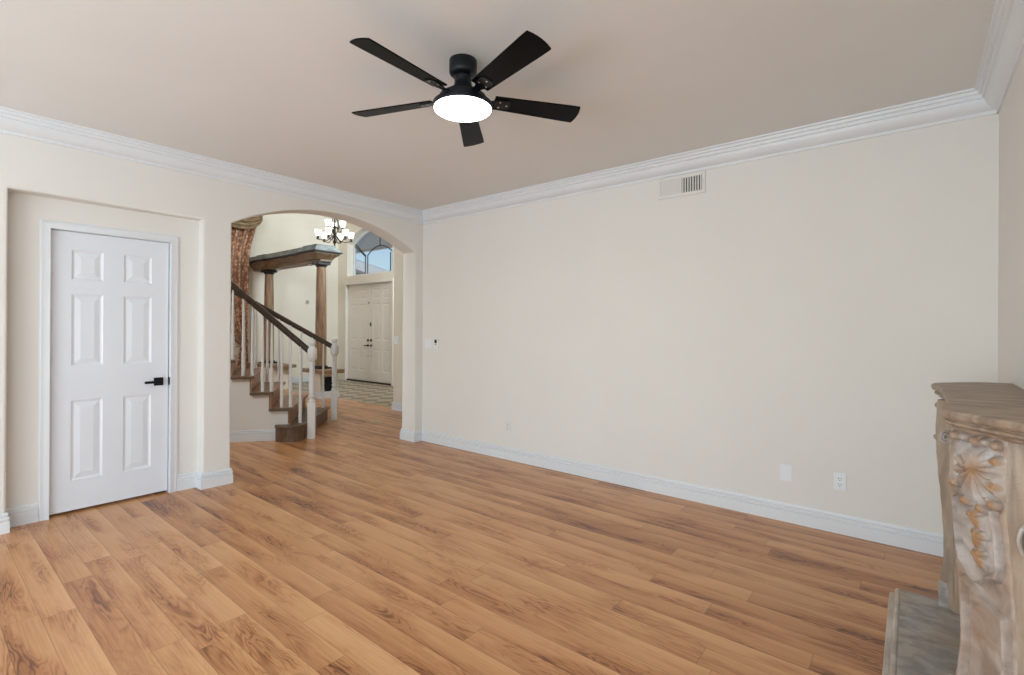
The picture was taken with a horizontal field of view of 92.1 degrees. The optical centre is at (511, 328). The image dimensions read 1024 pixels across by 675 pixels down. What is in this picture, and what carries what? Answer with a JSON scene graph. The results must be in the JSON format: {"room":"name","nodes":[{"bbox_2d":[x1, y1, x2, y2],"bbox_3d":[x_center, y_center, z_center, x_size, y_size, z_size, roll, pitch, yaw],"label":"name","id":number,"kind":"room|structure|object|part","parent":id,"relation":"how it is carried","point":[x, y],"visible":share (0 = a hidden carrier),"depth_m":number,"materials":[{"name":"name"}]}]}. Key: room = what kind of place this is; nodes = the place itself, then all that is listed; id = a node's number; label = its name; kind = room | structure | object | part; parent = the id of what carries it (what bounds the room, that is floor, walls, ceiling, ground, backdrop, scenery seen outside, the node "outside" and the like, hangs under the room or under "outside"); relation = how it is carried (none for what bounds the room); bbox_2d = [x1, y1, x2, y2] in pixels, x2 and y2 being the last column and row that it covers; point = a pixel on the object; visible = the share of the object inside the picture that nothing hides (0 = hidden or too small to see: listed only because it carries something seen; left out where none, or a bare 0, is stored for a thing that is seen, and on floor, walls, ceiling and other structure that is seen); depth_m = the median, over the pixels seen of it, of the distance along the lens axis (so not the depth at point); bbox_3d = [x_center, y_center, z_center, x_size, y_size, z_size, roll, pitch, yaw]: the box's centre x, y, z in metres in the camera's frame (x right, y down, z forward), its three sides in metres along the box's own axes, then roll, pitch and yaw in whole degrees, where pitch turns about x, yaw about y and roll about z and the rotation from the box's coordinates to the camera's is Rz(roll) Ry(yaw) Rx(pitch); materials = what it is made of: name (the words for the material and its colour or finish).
{"room":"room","nodes":[
{"label":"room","id":0,"kind":"room"},
{"bbox_2d":[0,132,422,513],"bbox_3d":[-3.378,-0.038,3.319,0.240,2.743,7.000,0,0,39],"label":"wall","id":1,"kind":"structure","parent":0,"point":[39,179],"depth_m":3.94,"materials":[{"name":"paint"}]},
{"bbox_2d":[0,502,37,534],"bbox_3d":[-4.388,1.261,1.968,0.126,0.132,3.640,0,0,39],"label":"baseboard","id":2,"kind":"structure","parent":1,"relation":"attached to","point":[20,515],"depth_m":3.34,"materials":[{"name":"paint"}]},
{"bbox_2d":[38,219,178,520],"bbox_3d":[-3.062,0.286,3.780,0.143,2.098,0.836,0,0,39],"label":"trim","id":3,"kind":"structure","parent":1,"relation":"attached to","point":[45,226],"depth_m":3.50,"materials":[{"name":"paint"}]},
{"bbox_2d":[49,229,169,514],"bbox_3d":[-3.027,0.307,3.752,0.089,2.016,0.736,0,0,39],"label":"door","id":4,"kind":"structure","parent":1,"relation":"in","point":[109,379],"depth_m":3.73,"materials":[{"name":"paint"}]},
{"bbox_3d":[-2.845,0.425,3.918,0.014,0.020,0.119,0,0,39],"label":"lever","id":5,"kind":"part","parent":4,"relation":"part of","materials":[{"name":"black metal"}]},
{"bbox_3d":[-2.850,0.425,3.978,0.010,0.064,0.064,0,0,39],"label":"handle","id":6,"kind":"part","parent":4,"relation":"part of","materials":[{"name":"black metal"}]},
{"bbox_2d":[177,467,232,490],"bbox_3d":[-2.769,1.271,4.080,0.272,0.132,0.759,0,0,39],"label":"baseboard","id":7,"kind":"object","parent":1,"relation":"attached to","point":[197,479],"visible":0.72,"depth_m":4.15,"materials":[{"name":"paint"}]},
{"bbox_2d":[0,106,422,223],"bbox_3d":[-3.233,-1.341,3.208,0.114,0.136,7.000,0,0,39],"label":"crown molding","id":8,"kind":"structure","parent":1,"relation":"attached to","point":[12,121],"depth_m":3.93,"materials":[{"name":"paint"}]},
{"bbox_2d":[235,213,337,377],"bbox_3d":[-7.911,-1.294,9.095,0.250,5.200,10.250,0,0,39],"label":"wall","id":9,"kind":"structure","parent":0,"point":[293,287],"depth_m":12.07,"materials":[{"name":"paint"}]},
{"bbox_2d":[231,216,262,368],"bbox_3d":[-6.579,-0.688,10.215,0.351,3.946,2.673,0,0,39],"label":"curtain","id":10,"kind":"object","parent":9,"relation":"hanging from","point":[242,231],"visible":0.42,"depth_m":10.94,"materials":[{"name":"fabric"}]},
{"bbox_2d":[292,376,308,382],"bbox_3d":[-6.336,1.250,10.844,0.016,0.132,5.470,0,0,39],"label":"baseboard","id":11,"kind":"structure","parent":9,"relation":"attached to","point":[294,379],"depth_m":12.15,"materials":[{"name":"paint"}]},
{"bbox_2d":[337,219,393,379],"bbox_3d":[-2.527,-1.262,11.494,5.090,5.200,0.260,0,0,39],"label":"wall","id":12,"kind":"structure","parent":0,"point":[345,260],"depth_m":12.82,"materials":[{"name":"paint"}]},
{"bbox_2d":[348,284,369,380],"bbox_3d":[-3.889,0.090,12.493,0.944,2.400,0.085,0,0,39],"label":"door","id":13,"kind":"structure","parent":12,"relation":"in","point":[358,295],"depth_m":12.48,"materials":[{"name":"paint"}]},
{"bbox_2d":[346,379,390,384],"bbox_3d":[-3.491,1.313,12.238,1.920,0.032,0.180,0,0,39],"label":"trim","id":14,"kind":"structure","parent":12,"relation":"attached to","point":[346,379],"depth_m":12.15,"materials":[{"name":"black metal"}]},
{"bbox_2d":[344,278,393,385],"bbox_3d":[-3.539,0.075,12.169,2.020,2.515,0.076,0,0,39],"label":"trim","id":15,"kind":"structure","parent":12,"relation":"attached to","point":[392,279],"depth_m":12.74,"materials":[{"name":"paint"}]},
{"bbox_2d":[353,230,392,275],"bbox_3d":[-3.399,-1.937,12.295,1.880,1.180,0.060,0,0,39],"label":"window","id":16,"kind":"structure","parent":12,"relation":"in","point":[361,236],"depth_m":12.60,"materials":[{"name":"paint"}]},
{"bbox_2d":[356,232,392,253],"bbox_3d":[-3.723,-2.594,13.874,6.900,0.250,1.900,0,0,39],"label":"porch roof","id":17,"kind":"structure","parent":12,"relation":"attached to","point":[370,240],"depth_m":14.64,"materials":[{"name":"paint"}]},
{"bbox_2d":[370,282,391,383],"bbox_3d":[-3.145,0.095,11.902,0.944,2.400,0.065,0,0,39],"label":"door","id":18,"kind":"structure","parent":12,"relation":"in","point":[380,293],"depth_m":11.92,"materials":[{"name":"paint"}]},
{"bbox_2d":[393,247,402,402],"bbox_3d":[-0.607,-1.250,7.226,3.270,5.200,0.250,0,0,39],"label":"wall","id":19,"kind":"structure","parent":0,"point":[398,256],"depth_m":8.08,"materials":[{"name":"paint"}]},
{"bbox_2d":[391,402,401,411],"bbox_3d":[-0.177,1.287,8.026,2.986,0.132,2.086,0,0,39],"label":"baseboard","id":20,"kind":"structure","parent":19,"relation":"attached to","point":[395,406],"depth_m":8.07,"materials":[{"name":"paint"}]},
{"bbox_2d":[394,337,398,343],"bbox_3d":[-1.898,0.187,8.097,0.120,0.120,0.012,0,0,39],"label":"light switch","id":21,"kind":"object","parent":19,"relation":"attached to","point":[396,339],"visible":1,"depth_m":8.09,"materials":[{"name":"white plastic"}]},
{"bbox_2d":[0,380,942,674],"bbox_3d":[-3.156,1.395,5.257,12.676,0.120,10.700,0,0,39],"label":"floor","id":22,"kind":"structure","parent":0,"point":[356,547],"depth_m":2.67,"materials":[{"name":"brown wood"}]},
{"bbox_2d":[248,362,295,389],"bbox_3d":[-5.362,1.047,11.001,1.290,0.550,0.480,0,0,39],"label":"pedestal","id":23,"kind":"object","parent":22,"relation":"on","point":[285,365],"visible":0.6,"depth_m":10.77,"materials":[{"name":"paint"}]},
{"bbox_2d":[259,269,277,363],"bbox_3d":[-5.466,-0.274,11.092,0.290,2.089,0.290,0,0,39],"label":"column","id":24,"kind":"structure","parent":23,"relation":"on","point":[269,274],"depth_m":11.01,"materials":[{"name":"brown wood"}]},
{"bbox_2d":[230,355,328,442],"bbox_3d":[-4.051,0.262,6.094,3.304,2.135,1.438,0,0,-17],"label":"staircase","id":25,"kind":"structure","parent":22,"relation":"on","point":[251,408],"depth_m":5.89,"materials":[{"name":"brown wood"}]},
{"bbox_2d":[230,429,274,441],"bbox_3d":[-3.735,1.265,5.716,2.029,0.132,0.016,0,0,-12],"label":"baseboard","id":26,"kind":"structure","parent":25,"relation":"attached to","point":[269,434],"depth_m":5.85,"materials":[{"name":"paint"}]},
{"bbox_2d":[231,281,316,438],"bbox_3d":[-3.471,-0.169,5.802,2.220,3.004,0.116,0,0,-14],"label":"balustrade","id":27,"kind":"object","parent":25,"relation":"on","point":[311,351],"visible":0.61,"depth_m":5.94,"materials":[{"name":"paint"}]},
{"bbox_3d":[-3.500,-0.688,5.806,2.159,1.967,0.066,0,0,-13],"label":"handrail","id":28,"kind":"part","parent":27,"relation":"part of","materials":[{"name":"brown wood"}]},
{"bbox_3d":[-2.454,0.736,6.048,0.115,1.207,0.115,0,0,-21],"label":"newel post","id":29,"kind":"part","parent":27,"relation":"part of","materials":[{"name":"paint"}]},
{"bbox_2d":[231,289,338,420],"bbox_3d":[-4.018,-0.120,6.785,3.094,2.898,0.128,0,0,-17],"label":"balustrade","id":30,"kind":"object","parent":25,"relation":"on","point":[334,347],"visible":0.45,"depth_m":7.09,"materials":[{"name":"paint"}]},
{"bbox_3d":[-4.053,-0.643,6.791,3.024,1.852,0.066,0,0,-17],"label":"handrail","id":31,"kind":"part","parent":30,"relation":"part of","materials":[{"name":"brown wood"}]},
{"bbox_3d":[-2.604,0.735,7.239,0.115,1.207,0.115,0,0,-21],"label":"newel post","id":32,"kind":"part","parent":30,"relation":"part of","materials":[{"name":"paint"}]},
{"bbox_2d":[302,368,344,398],"bbox_3d":[-3.727,1.056,9.675,0.820,0.550,0.480,0,0,39],"label":"pedestal","id":33,"kind":"object","parent":22,"relation":"on","point":[318,372],"visible":0.5,"depth_m":9.45,"materials":[{"name":"paint"}]},
{"bbox_2d":[312,261,330,368],"bbox_3d":[-3.758,-0.263,9.706,0.290,2.089,0.290,0,0,39],"label":"column","id":34,"kind":"structure","parent":33,"relation":"on","point":[321,306],"depth_m":9.62,"materials":[{"name":"brown wood"}]},
{"bbox_2d":[250,244,342,271],"bbox_3d":[-4.698,-1.472,10.449,3.028,0.315,0.580,0,0,39],"label":"entablature","id":35,"kind":"object","parent":34,"relation":"on","point":[303,256],"visible":0.98,"depth_m":10.03,"materials":[{"name":"brown wood"}]},
{"bbox_3d":[-4.712,-1.415,10.460,2.993,0.120,0.510,0,0,39],"label":"bed moulding","id":36,"kind":"part","parent":35,"relation":"part of","materials":[{"name":"brown wood"}]},
{"bbox_3d":[-4.707,-1.570,10.457,3.003,0.120,0.530,0,0,39],"label":"cornice","id":37,"kind":"part","parent":35,"relation":"part of","materials":[{"name":"wood"}]},
{"bbox_3d":[-3.525,1.060,9.501,0.012,0.275,0.295,0,0,39],"label":"grille panel","id":38,"kind":"part","parent":33,"relation":"part of","materials":[{"name":"black metal"}]},
{"bbox_2d":[286,379,392,406],"bbox_3d":[-3.235,1.332,10.640,5.090,0.004,1.940,0,0,39],"label":"rug","id":39,"kind":"object","parent":22,"relation":"on","point":[371,393],"depth_m":10.47,"materials":[{"name":"beige fabric"}]},
{"bbox_2d":[882,588,959,674],"bbox_3d":[1.785,1.333,1.976,0.465,0.064,1.530,0,0,39],"label":"hearth","id":40,"kind":"object","parent":22,"relation":"on","point":[922,636],"visible":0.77,"depth_m":2.09,"materials":[{"name":"stone"}]},
{"bbox_3d":[1.624,1.332,2.106,0.050,0.064,0.970,0,0,39],"label":"edge moulding","id":41,"kind":"part","parent":40,"relation":"part of","materials":[{"name":"stone"}]},
{"bbox_2d":[931,382,1023,674],"bbox_3d":[1.850,0.782,1.926,0.307,1.038,1.510,0,0,39],"label":"fireplace mantel","id":42,"kind":"object","parent":40,"relation":"on","point":[979,436],"visible":1,"depth_m":1.57,"materials":[{"name":"stone"}]},
{"bbox_3d":[2.106,0.818,2.368,0.207,0.968,0.082,0,0,-16],"label":"leg","id":43,"kind":"part","parent":42,"relation":"part of","materials":[{"name":"stone"}]},
{"bbox_2d":[931,382,1023,444],"bbox_3d":[1.853,0.298,1.926,0.307,0.070,1.510,0,0,39],"label":"shelf","id":44,"kind":"object","parent":42,"relation":"attached to","point":[994,412],"depth_m":1.62,"materials":[{"name":"stone"}]},
{"bbox_3d":[1.486,0.815,1.583,0.082,0.968,0.207,0,0,4],"label":"leg","id":45,"kind":"part","parent":42,"relation":"part of","materials":[{"name":"stone"}]},
{"bbox_2d":[0,0,995,209],"bbox_3d":[-1.375,-1.458,1.669,5.416,0.120,7.350,0,0,39],"label":"ceiling","id":46,"kind":"structure","parent":0,"point":[272,86],"depth_m":2.69,"materials":[{"name":"paint"}]},
{"bbox_2d":[350,30,579,146],"bbox_3d":[-0.276,-1.257,2.525,1.252,0.268,1.214,0,0,39],"label":"ceiling fan","id":47,"kind":"object","parent":46,"relation":"hanging from","point":[463,103],"visible":1,"depth_m":2.48,"materials":[{"name":"black metal"}]},
{"bbox_3d":[-0.640,-1.199,2.691,0.484,0.007,0.134,0,13,19],"label":"blade","id":48,"kind":"part","parent":47,"relation":"part of","materials":[{"name":"black wood"}]},
{"bbox_3d":[-0.498,-1.198,2.234,0.134,0.007,0.484,17,10,36],"label":"blade","id":49,"kind":"part","parent":47,"relation":"part of","materials":[{"name":"black wood"}]},
{"bbox_3d":[-0.250,-1.197,2.967,0.134,0.007,0.484,-13,0,1],"label":"blade","id":50,"kind":"part","parent":47,"relation":"part of","materials":[{"name":"black wood"}]},
{"bbox_3d":[-0.020,-1.195,2.228,0.134,0.007,0.484,16,-9,-34],"label":"blade","id":51,"kind":"part","parent":47,"relation":"part of","materials":[{"name":"black wood"}]},
{"bbox_3d":[0.134,-1.194,2.681,0.484,0.007,0.134,0,-13,-17],"label":"blade","id":52,"kind":"part","parent":47,"relation":"part of","materials":[{"name":"black wood"}]},
{"bbox_2d":[422,113,998,533],"bbox_3d":[0.884,-0.013,4.465,5.416,2.743,0.150,0,0,39],"label":"wall","id":53,"kind":"structure","parent":0,"point":[803,310],"depth_m":3.65,"materials":[{"name":"paint"}]},
{"bbox_2d":[425,339,431,348],"bbox_3d":[-1.001,0.181,5.890,0.115,0.118,0.010,0,0,39],"label":"light switch","id":54,"kind":"object","parent":53,"relation":"attached to","point":[428,342],"visible":1,"depth_m":5.88,"materials":[{"name":"white plastic"}]},
{"bbox_2d":[434,339,438,348],"bbox_3d":[-0.893,0.177,5.797,0.070,0.122,0.018,0,0,39],"label":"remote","id":55,"kind":"object","parent":53,"relation":"attached to","point":[436,341],"visible":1,"depth_m":5.78,"materials":[{"name":"white plastic"}]},
{"bbox_2d":[505,421,510,431],"bbox_3d":[-0.044,1.012,5.110,0.072,0.116,0.010,0,0,39],"label":"power outlet","id":56,"kind":"object","parent":53,"relation":"attached to","point":[507,423],"visible":1,"depth_m":5.10,"materials":[{"name":"paint"}]},
{"bbox_2d":[400,428,942,556],"bbox_3d":[0.647,1.292,4.354,5.247,0.132,0.460,0,0,41],"label":"baseboard","id":57,"kind":"structure","parent":53,"relation":"attached to","point":[928,542],"depth_m":3.78,"materials":[{"name":"paint"}]},
{"bbox_2d":[657,171,705,199],"bbox_3d":[1.360,-1.154,3.976,0.388,0.169,0.018,0,0,39],"label":"air vent","id":58,"kind":"object","parent":53,"relation":"in","point":[692,183],"visible":1,"depth_m":3.97,"materials":[{"name":"metal"}]},
{"bbox_2d":[422,88,998,224],"bbox_3d":[0.824,-1.316,4.350,4.976,0.136,0.114,0,0,39],"label":"crown molding","id":59,"kind":"structure","parent":53,"relation":"attached to","point":[968,103],"depth_m":3.59,"materials":[{"name":"paint"}]},
{"bbox_2d":[780,464,791,481],"bbox_3d":[1.943,1.021,3.500,0.078,0.118,0.007,0,0,39],"label":"wall plate","id":60,"kind":"object","parent":53,"relation":"attached to","point":[785,470],"visible":1,"depth_m":3.50,"materials":[{"name":"white plastic"}]},
{"bbox_2d":[833,472,845,490],"bbox_3d":[2.191,1.022,3.296,0.072,0.116,0.010,0,0,39],"label":"power outlet","id":61,"kind":"object","parent":53,"relation":"attached to","point":[839,483],"visible":1,"depth_m":3.29,"materials":[{"name":"white plastic"}]},
{"bbox_2d":[998,52,1023,388],"bbox_3d":[0.657,-0.014,0.045,0.200,2.743,7.000,0,0,39],"label":"wall","id":62,"kind":"structure","parent":0,"point":[1011,114],"depth_m":2.45,"materials":[{"name":"paint"}]},
{"bbox_2d":[974,0,1023,112],"bbox_3d":[0.543,-1.318,0.144,0.114,0.136,7.000,0,0,39],"label":"crown molding","id":63,"kind":"structure","parent":62,"relation":"attached to","point":[1003,51],"depth_m":2.32,"materials":[{"name":"paint"}]},
{"bbox_3d":[-5.227,-3.938,6.963,7.260,0.120,10.700,0,0,39],"label":"ceiling","id":64,"kind":"structure","parent":0,"visible":0},
{"bbox_2d":[315,218,353,245],"bbox_3d":[-3.768,-2.814,10.500,0.796,2.110,0.753,0,0,39],"label":"chandelier","id":65,"kind":"object","parent":64,"relation":"hanging from","point":[329,223],"visible":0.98,"depth_m":10.45,"materials":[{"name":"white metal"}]},
{"bbox_3d":[-4.066,-2.012,10.338,0.132,0.125,0.132,0,0,39],"label":"lamp shade","id":66,"kind":"part","parent":65,"relation":"part of","materials":[{"name":"white glass"}]},
{"bbox_3d":[-3.860,-2.221,10.354,0.132,0.125,0.132,0,0,39],"label":"lamp shade","id":67,"kind":"part","parent":65,"relation":"part of","materials":[{"name":"white glass"}]},
{"bbox_3d":[-3.779,-2.011,10.165,0.132,0.125,0.132,0,0,39],"label":"lamp shade","id":68,"kind":"part","parent":65,"relation":"part of","materials":[{"name":"white glass"}]},
{"bbox_3d":[-3.772,-2.094,10.500,0.090,0.670,0.089,0,0,39],"label":"stem","id":69,"kind":"part","parent":65,"relation":"part of","materials":[{"name":"brown metal"}]},
{"bbox_3d":[-3.602,-2.220,10.497,0.132,0.125,0.132,0,0,39],"label":"lamp shade","id":70,"kind":"part","parent":65,"relation":"part of","materials":[{"name":"white glass"}]},
{"bbox_3d":[-3.486,-2.009,10.327,0.132,0.125,0.132,0,0,39],"label":"lamp shade","id":71,"kind":"part","parent":65,"relation":"part of","materials":[{"name":"white glass"}]},
{"bbox_3d":[-3.480,-2.009,10.662,0.132,0.125,0.132,0,0,39],"label":"lamp shade","id":72,"kind":"part","parent":65,"relation":"part of","materials":[{"name":"white glass"}]},
{"label":"outside","id":73,"kind":"structure","parent":0,"visible":0},
{"bbox_3d":[6.565,1.603,47.140,80.000,0.180,66.400,0,0,39],"label":"ground","id":74,"kind":"structure","parent":73,"visible":0},
{"bbox_2d":[356,259,387,274],"bbox_3d":[-11.579,-2.813,48.553,26.000,8.435,13.100,0,0,39],"label":"house","id":75,"kind":"structure","parent":74,"relation":"on","point":[360,266],"depth_m":40.58,"materials":[{"name":"paint"}]}
]}

